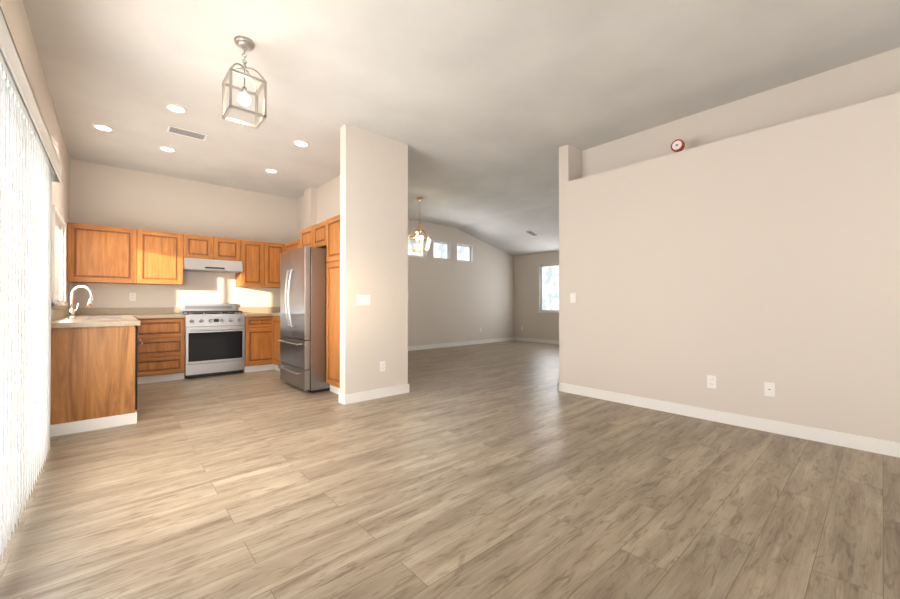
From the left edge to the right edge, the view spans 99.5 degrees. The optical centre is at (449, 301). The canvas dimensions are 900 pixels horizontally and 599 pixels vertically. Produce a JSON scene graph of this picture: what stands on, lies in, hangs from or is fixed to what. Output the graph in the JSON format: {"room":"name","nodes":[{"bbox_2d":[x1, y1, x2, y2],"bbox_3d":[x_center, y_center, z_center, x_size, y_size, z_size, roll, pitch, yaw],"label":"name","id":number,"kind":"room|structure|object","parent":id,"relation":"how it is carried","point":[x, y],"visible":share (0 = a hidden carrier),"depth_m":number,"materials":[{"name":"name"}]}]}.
{"room":"empty living room","nodes":[
{"label":"empty living room","id":0,"kind":"room"},
{"bbox_2d":[0,0,69,309],"bbox_3d":[-1.981,-0.420,1.463,0.150,3.000,9.450,0,0,-41],"label":"wall","id":1,"kind":"structure","parent":0,"point":[15,16],"depth_m":3.09,"materials":[{"name":"beige paint"}]},
{"bbox_2d":[0,48,54,562],"bbox_3d":[-2.100,0.047,1.867,0.040,2.000,2.303,0,0,-41],"label":"vertical blinds","id":2,"kind":"object","parent":1,"relation":"attached to","point":[27,170],"visible":1,"depth_m":1.86,"materials":[{"name":"plastic"}]},
{"bbox_2d":[0,7,61,182],"bbox_3d":[-2.124,-0.928,1.861,0.153,0.110,2.350,0,0,-41],"label":"valance","id":3,"kind":"object","parent":1,"relation":"attached to","point":[10,53],"visible":0.55,"depth_m":1.66,"materials":[{"name":"white plastic"}]},
{"bbox_2d":[51,205,67,305],"bbox_3d":[-4.197,-0.434,4.009,0.193,0.960,1.160,0,0,-41],"label":"kitchen window","id":4,"kind":"structure","parent":1,"relation":"in","point":[58,281],"depth_m":4.36,"materials":[{"name":"white"}]},
{"bbox_2d":[51,309,69,320],"bbox_3d":[-4.137,0.132,4.033,0.018,0.100,2.732,0,0,-41],"label":"backsplash","id":5,"kind":"structure","parent":1,"relation":"attached to","point":[55,313],"depth_m":3.90,"materials":[{"name":"beige stone"}]},
{"bbox_2d":[69,159,513,345],"bbox_3d":[-1.641,-0.377,8.165,9.530,3.000,0.150,0,0,-41],"label":"wall","id":6,"kind":"structure","parent":0,"point":[453,300],"depth_m":6.39,"materials":[{"name":"beige paint"}]},
{"bbox_2d":[67,222,142,284],"bbox_3d":[-4.654,-0.621,5.169,0.739,0.750,0.352,0,0,-41],"label":"upper cabinet","id":7,"kind":"object","parent":6,"relation":"attached to","point":[105,254],"depth_m":5.02,"materials":[{"name":"brown wood"}]},
{"bbox_2d":[129,293,135,300],"bbox_3d":[-4.561,-0.064,5.479,0.070,0.115,0.008,0,0,-41],"label":"electrical outlet","id":8,"kind":"object","parent":6,"relation":"attached to","point":[132,296],"visible":1,"depth_m":5.48,"materials":[{"name":"white plastic"}]},
{"bbox_2d":[143,230,182,284],"bbox_3d":[-4.250,-0.619,5.526,0.587,0.750,0.352,0,0,-41],"label":"upper cabinet","id":9,"kind":"object","parent":6,"relation":"attached to","point":[162,251],"depth_m":5.44,"materials":[{"name":"brown wood"}]},
{"bbox_2d":[70,307,279,316],"bbox_3d":[-3.920,0.145,6.035,2.956,0.100,0.018,0,0,-41],"label":"backsplash","id":10,"kind":"structure","parent":6,"relation":"attached to","point":[73,312],"depth_m":5.57,"materials":[{"name":"beige stone"}]},
{"bbox_2d":[183,234,218,259],"bbox_3d":[-3.864,-0.812,5.867,0.442,0.360,0.352,0,0,-41],"label":"upper cabinet","id":11,"kind":"object","parent":6,"relation":"attached to","point":[194,246],"depth_m":5.73,"materials":[{"name":"brown wood"}]},
{"bbox_2d":[183,258,242,272],"bbox_3d":[-3.695,-0.545,5.914,0.754,0.166,0.503,0,0,-41],"label":"range hood","id":12,"kind":"object","parent":6,"relation":"attached to","point":[206,265],"visible":0.9,"depth_m":5.74,"materials":[{"name":"silver metal"}]},
{"bbox_2d":[219,237,242,260],"bbox_3d":[-3.626,-0.810,6.078,0.442,0.360,0.352,0,0,-41],"label":"upper cabinet","id":13,"kind":"object","parent":6,"relation":"attached to","point":[229,249],"depth_m":6.00,"materials":[{"name":"brown wood"}]},
{"bbox_2d":[235,240,258,287],"bbox_3d":[-3.306,-0.614,6.359,0.412,0.750,0.352,0,0,-41],"label":"upper cabinet","id":14,"kind":"object","parent":6,"relation":"attached to","point":[249,277],"depth_m":6.19,"materials":[{"name":"brown wood"}]},
{"bbox_2d":[264,295,268,300],"bbox_3d":[-3.212,-0.057,6.670,0.070,0.115,0.008,0,0,-41],"label":"electrical outlet","id":15,"kind":"object","parent":6,"relation":"attached to","point":[266,297],"visible":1,"depth_m":6.67,"materials":[{"name":"white plastic"}]},
{"bbox_2d":[259,241,282,287],"bbox_3d":[-3.075,-0.612,6.533,0.412,0.750,0.396,0,0,-41],"label":"upper cabinet","id":16,"kind":"object","parent":6,"relation":"attached to","point":[269,253],"depth_m":6.39,"materials":[{"name":"brown wood"}]},
{"bbox_2d":[408,236,426,257],"bbox_3d":[-0.813,-1.252,8.902,0.576,0.456,0.146,0,0,-41],"label":"window","id":17,"kind":"structure","parent":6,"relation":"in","point":[417,253],"depth_m":8.95,"materials":[{"name":"white glass"}]},
{"bbox_2d":[433,240,450,260],"bbox_3d":[-0.240,-1.249,9.409,0.566,0.456,0.146,0,0,-41],"label":"window","id":18,"kind":"structure","parent":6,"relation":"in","point":[441,250],"depth_m":9.46,"materials":[{"name":"white"}]},
{"bbox_2d":[408,337,514,350],"bbox_3d":[-0.422,1.080,9.124,6.120,0.100,0.014,0,0,-41],"label":"baseboard","id":19,"kind":"structure","parent":6,"relation":"attached to","point":[410,348],"depth_m":9.63,"materials":[{"name":"white wood"}]},
{"bbox_2d":[457,243,472,262],"bbox_3d":[0.341,-1.245,9.922,0.576,0.456,0.146,0,0,-41],"label":"window","id":20,"kind":"structure","parent":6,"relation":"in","point":[464,252],"depth_m":9.98,"materials":[{"name":"white"}]},
{"bbox_2d":[297,175,339,239],"bbox_3d":[-1.744,-0.392,5.834,0.230,3.000,3.210,0,0,-41],"label":"wall","id":21,"kind":"structure","parent":0,"point":[320,204],"depth_m":6.30,"materials":[{"name":"beige paint"}]},
{"bbox_2d":[283,239,298,252],"bbox_3d":[-2.483,-0.614,6.363,0.374,0.750,0.771,0,0,-41],"label":"upper cabinet","id":22,"kind":"object","parent":21,"relation":"attached to","point":[292,245],"depth_m":6.33,"materials":[{"name":"brown wood"}]},
{"bbox_2d":[299,227,310,247],"bbox_3d":[-1.708,-0.840,5.333,0.577,0.310,0.509,0,0,-41],"label":"upper cabinet","id":23,"kind":"object","parent":21,"relation":"attached to","point":[305,240],"depth_m":5.20,"materials":[{"name":"brown wood"}]},
{"bbox_2d":[311,221,325,248],"bbox_3d":[-1.453,-0.842,5.044,0.577,0.310,0.510,0,0,-41],"label":"upper cabinet","id":24,"kind":"object","parent":21,"relation":"attached to","point":[318,231],"depth_m":4.87,"materials":[{"name":"brown wood"}]},
{"bbox_2d":[340,124,407,394],"bbox_3d":[-0.857,-0.401,4.390,0.810,3.000,0.130,0,0,-41],"label":"wall","id":25,"kind":"structure","parent":0,"point":[374,217],"depth_m":4.29,"materials":[{"name":"beige paint"}]},
{"bbox_2d":[357,295,369,304],"bbox_3d":[-0.952,-0.013,4.208,0.165,0.115,0.011,0,0,-41],"label":"light switch","id":26,"kind":"object","parent":25,"relation":"attached to","point":[363,299],"visible":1,"depth_m":4.20,"materials":[{"name":"white plastic"}]},
{"bbox_2d":[343,384,408,404],"bbox_3d":[-0.822,1.048,4.315,0.804,0.100,0.014,0,0,-41],"label":"baseboard","id":27,"kind":"structure","parent":25,"relation":"attached to","point":[396,390],"depth_m":4.28,"materials":[{"name":"white wood"}]},
{"bbox_2d":[380,361,384,371],"bbox_3d":[-0.771,0.744,4.364,0.070,0.115,0.008,0,0,-41],"label":"outlet","id":28,"kind":"object","parent":25,"relation":"attached to","point":[382,365],"visible":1,"depth_m":4.36,"materials":[{"name":"white plastic"}]},
{"bbox_2d":[0,340,899,598],"bbox_3d":[1.535,1.150,4.557,9.530,0.100,9.750,0,0,-41],"label":"floor","id":29,"kind":"structure","parent":0,"point":[502,470],"depth_m":2.07,"materials":[{"name":"beige wood"}]},
{"bbox_2d":[50,325,141,436],"bbox_3d":[-3.243,0.656,3.462,0.607,0.874,0.656,0,0,-41],"label":"base cabinet","id":30,"kind":"object","parent":29,"relation":"on","point":[105,362],"depth_m":3.24,"materials":[{"name":"brown wood"}]},
{"bbox_2d":[51,313,141,328],"bbox_3d":[-3.910,0.203,4.233,0.622,0.040,2.732,0,0,-41],"label":"countertop","id":31,"kind":"structure","parent":30,"relation":"on","point":[96,320],"depth_m":3.36,"materials":[{"name":"beige stone"}]},
{"bbox_2d":[67,285,92,318],"bbox_3d":[-3.797,0.008,3.919,0.195,0.344,0.192,0,0,-41],"label":"kitchen faucet","id":32,"kind":"object","parent":31,"relation":"on","point":[72,312],"depth_m":3.90,"materials":[{"name":"silver metal"}]},
{"bbox_2d":[138,317,184,383],"bbox_3d":[-4.154,0.668,5.385,0.612,0.874,0.677,0,0,-41],"label":"base cabinet","id":33,"kind":"object","parent":29,"relation":"on","point":[163,338],"depth_m":5.21,"materials":[{"name":"brown wood"}]},
{"bbox_2d":[130,313,184,316],"bbox_3d":[-4.149,0.211,5.409,0.577,0.040,0.652,0,0,-41],"label":"countertop","id":34,"kind":"structure","parent":33,"relation":"on","point":[131,314],"depth_m":5.34,"materials":[{"name":"beige stone"}]},
{"bbox_2d":[180,303,244,378],"bbox_3d":[-3.630,0.571,5.833,0.758,1.075,0.701,0,0,-41],"label":"range","id":35,"kind":"object","parent":29,"relation":"on","point":[214,339],"visible":1,"depth_m":5.64,"materials":[{"name":"silver metal"}]},
{"bbox_2d":[244,317,273,372],"bbox_3d":[-2.974,0.675,6.431,1.009,0.874,0.671,0,0,-41],"label":"base cabinet","id":36,"kind":"object","parent":29,"relation":"on","point":[259,331],"depth_m":6.02,"materials":[{"name":"brown wood"}]},
{"bbox_2d":[242,313,273,316],"bbox_3d":[-2.980,0.217,6.441,1.009,0.040,0.652,0,0,-41],"label":"countertop","id":37,"kind":"structure","parent":36,"relation":"on","point":[246,314],"depth_m":6.06,"materials":[{"name":"beige stone"}]},
{"bbox_2d":[274,317,280,371],"bbox_3d":[-2.283,0.672,5.944,0.617,0.874,1.102,0,0,-41],"label":"base cabinet","id":38,"kind":"object","parent":29,"relation":"on","point":[277,335],"depth_m":5.98,"materials":[{"name":"brown wood"}]},
{"bbox_2d":[278,246,329,392],"bbox_3d":[-1.711,0.228,5.066,0.907,1.750,0.886,0,0,-41],"label":"fridge","id":39,"kind":"object","parent":29,"relation":"on","point":[302,340],"visible":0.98,"depth_m":4.62,"materials":[{"name":"silver metal"}]},
{"bbox_2d":[326,215,339,394],"bbox_3d":[-1.104,0.050,4.631,0.592,2.100,0.556,0,0,-41],"label":"pantry cabinet","id":40,"kind":"object","parent":29,"relation":"on","point":[333,302],"visible":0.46,"depth_m":4.51,"materials":[{"name":"brown wood"}]},
{"bbox_2d":[22,0,899,226],"bbox_3d":[0.598,-1.956,3.750,7.030,0.100,9.750,0,0,-41],"label":"ceiling","id":41,"kind":"structure","parent":0,"point":[484,109],"depth_m":3.22,"materials":[{"name":"paint"}]},
{"bbox_2d":[92,123,112,131],"bbox_3d":[-3.790,-1.899,4.165,0.174,0.021,0.174,0,0,-41],"label":"recessed light","id":42,"kind":"object","parent":41,"relation":"in","point":[102,127],"visible":1,"depth_m":4.16,"materials":[{"name":"white plastic"}]},
{"bbox_2d":[159,146,175,151],"bbox_3d":[-3.513,-1.895,4.742,0.174,0.021,0.174,0,0,-41],"label":"recessed light","id":43,"kind":"object","parent":41,"relation":"in","point":[167,149],"visible":0.88,"depth_m":4.73,"materials":[{"name":"white plastic"}]},
{"bbox_2d":[165,103,186,112],"bbox_3d":[-2.696,-1.901,3.756,0.174,0.021,0.174,0,0,-41],"label":"recessed light","id":44,"kind":"object","parent":41,"relation":"in","point":[176,108],"visible":0.98,"depth_m":3.76,"materials":[{"name":"white plastic"}]},
{"bbox_2d":[167,125,207,140],"bbox_3d":[-2.967,-1.897,4.305,0.360,0.008,0.200,0,0,-41],"label":"ceiling vent","id":45,"kind":"object","parent":41,"relation":"in","point":[185,132],"visible":0.98,"depth_m":4.30,"materials":[{"name":"white plastic"}]},
{"bbox_2d":[222,36,266,128],"bbox_3d":[-1.515,-1.629,2.810,0.241,0.564,0.241,0,0,-41],"label":"pendant lantern","id":46,"kind":"object","parent":41,"relation":"hanging from","point":[245,44],"visible":0.98,"depth_m":2.79,"materials":[{"name":"silver metal"}]},
{"bbox_2d":[265,168,277,172],"bbox_3d":[-2.586,-1.890,5.521,0.174,0.021,0.174,0,0,-41],"label":"recessed light","id":47,"kind":"object","parent":41,"relation":"in","point":[268,170],"visible":0.94,"depth_m":5.50,"materials":[{"name":"white plastic"}]},
{"bbox_2d":[294,140,308,146],"bbox_3d":[-1.787,-1.896,4.585,0.174,0.021,0.174,0,0,-41],"label":"recessed light","id":48,"kind":"object","parent":41,"relation":"in","point":[299,143],"visible":1,"depth_m":4.58,"materials":[{"name":"white plastic"}]},
{"bbox_2d":[408,197,431,252],"bbox_3d":[-0.555,-1.397,6.964,0.402,0.974,0.460,0,0,-41],"label":"chandelier","id":49,"kind":"object","parent":41,"relation":"hanging from","point":[419,228],"visible":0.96,"depth_m":6.94,"materials":[{"name":"clear glass"}]},
{"bbox_2d":[455,204,558,255],"bbox_3d":[4.170,-1.648,6.901,2.500,0.674,9.750,0,0,-41],"label":"ceiling","id":50,"kind":"structure","parent":0,"point":[508,234],"depth_m":9.26,"materials":[{"name":"paint"}]},
{"bbox_2d":[524,230,539,236],"bbox_3d":[1.952,-1.624,9.112,0.360,0.091,0.200,0,0,-41],"label":"ceiling vent","id":51,"kind":"object","parent":50,"relation":"in","point":[531,233],"visible":0.98,"depth_m":9.11,"materials":[{"name":"white plastic"}]},
{"bbox_2d":[514,251,558,340],"bbox_3d":[3.456,-0.368,9.477,0.150,3.000,4.630,0,0,-41],"label":"wall","id":52,"kind":"structure","parent":0,"point":[532,321],"depth_m":10.69,"materials":[{"name":"beige paint"}]},
{"bbox_2d":[515,337,558,344],"bbox_3d":[3.362,1.082,9.451,0.014,0.100,4.470,0,0,-41],"label":"baseboard","id":53,"kind":"structure","parent":52,"relation":"attached to","point":[516,338],"depth_m":10.51,"materials":[{"name":"white wood"}]},
{"bbox_2d":[537,263,558,312],"bbox_3d":[2.895,-0.346,10.089,0.178,1.313,1.290,0,0,-41],"label":"window","id":54,"kind":"structure","parent":52,"relation":"in","point":[548,288],"depth_m":10.36,"materials":[{"name":"white"}]},
{"bbox_2d":[559,47,899,442],"bbox_3d":[3.148,-0.410,2.990,0.440,3.000,4.950,0,0,-41],"label":"wall","id":55,"kind":"structure","parent":0,"point":[743,250],"depth_m":3.31,"materials":[{"name":"beige paint"}]},
{"bbox_2d":[570,293,575,302],"bbox_3d":[1.466,-0.040,4.550,0.011,0.115,0.070,0,0,-41],"label":"light switch","id":56,"kind":"object","parent":55,"relation":"attached to","point":[572,297],"visible":1,"depth_m":4.55,"materials":[{"name":"white plastic"}]},
{"bbox_2d":[671,139,684,151],"bbox_3d":[2.255,-1.527,3.776,0.050,0.142,0.116,0,0,-41],"label":"wall clock","id":57,"kind":"object","parent":55,"relation":"on","point":[677,145],"visible":0.75,"depth_m":3.76,"materials":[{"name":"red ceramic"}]},
{"bbox_2d":[707,375,715,388],"bbox_3d":[2.397,0.738,3.493,0.008,0.115,0.070,0,0,-41],"label":"electrical outlet","id":58,"kind":"object","parent":55,"relation":"attached to","point":[711,381],"visible":1,"depth_m":3.49,"materials":[{"name":"white plastic"}]},
{"bbox_2d":[558,382,899,457],"bbox_3d":[2.973,1.039,2.835,0.014,0.100,4.964,0,0,-41],"label":"baseboard","id":59,"kind":"structure","parent":55,"relation":"attached to","point":[880,446],"depth_m":3.26,"materials":[{"name":"white wood"}]},
{"bbox_2d":[764,382,774,396],"bbox_3d":[2.666,0.736,3.181,0.017,0.115,0.070,0,0,-41],"label":"outlet","id":60,"kind":"object","parent":55,"relation":"attached to","point":[769,388],"visible":1,"depth_m":3.18,"materials":[{"name":"white plastic"}]}
]}

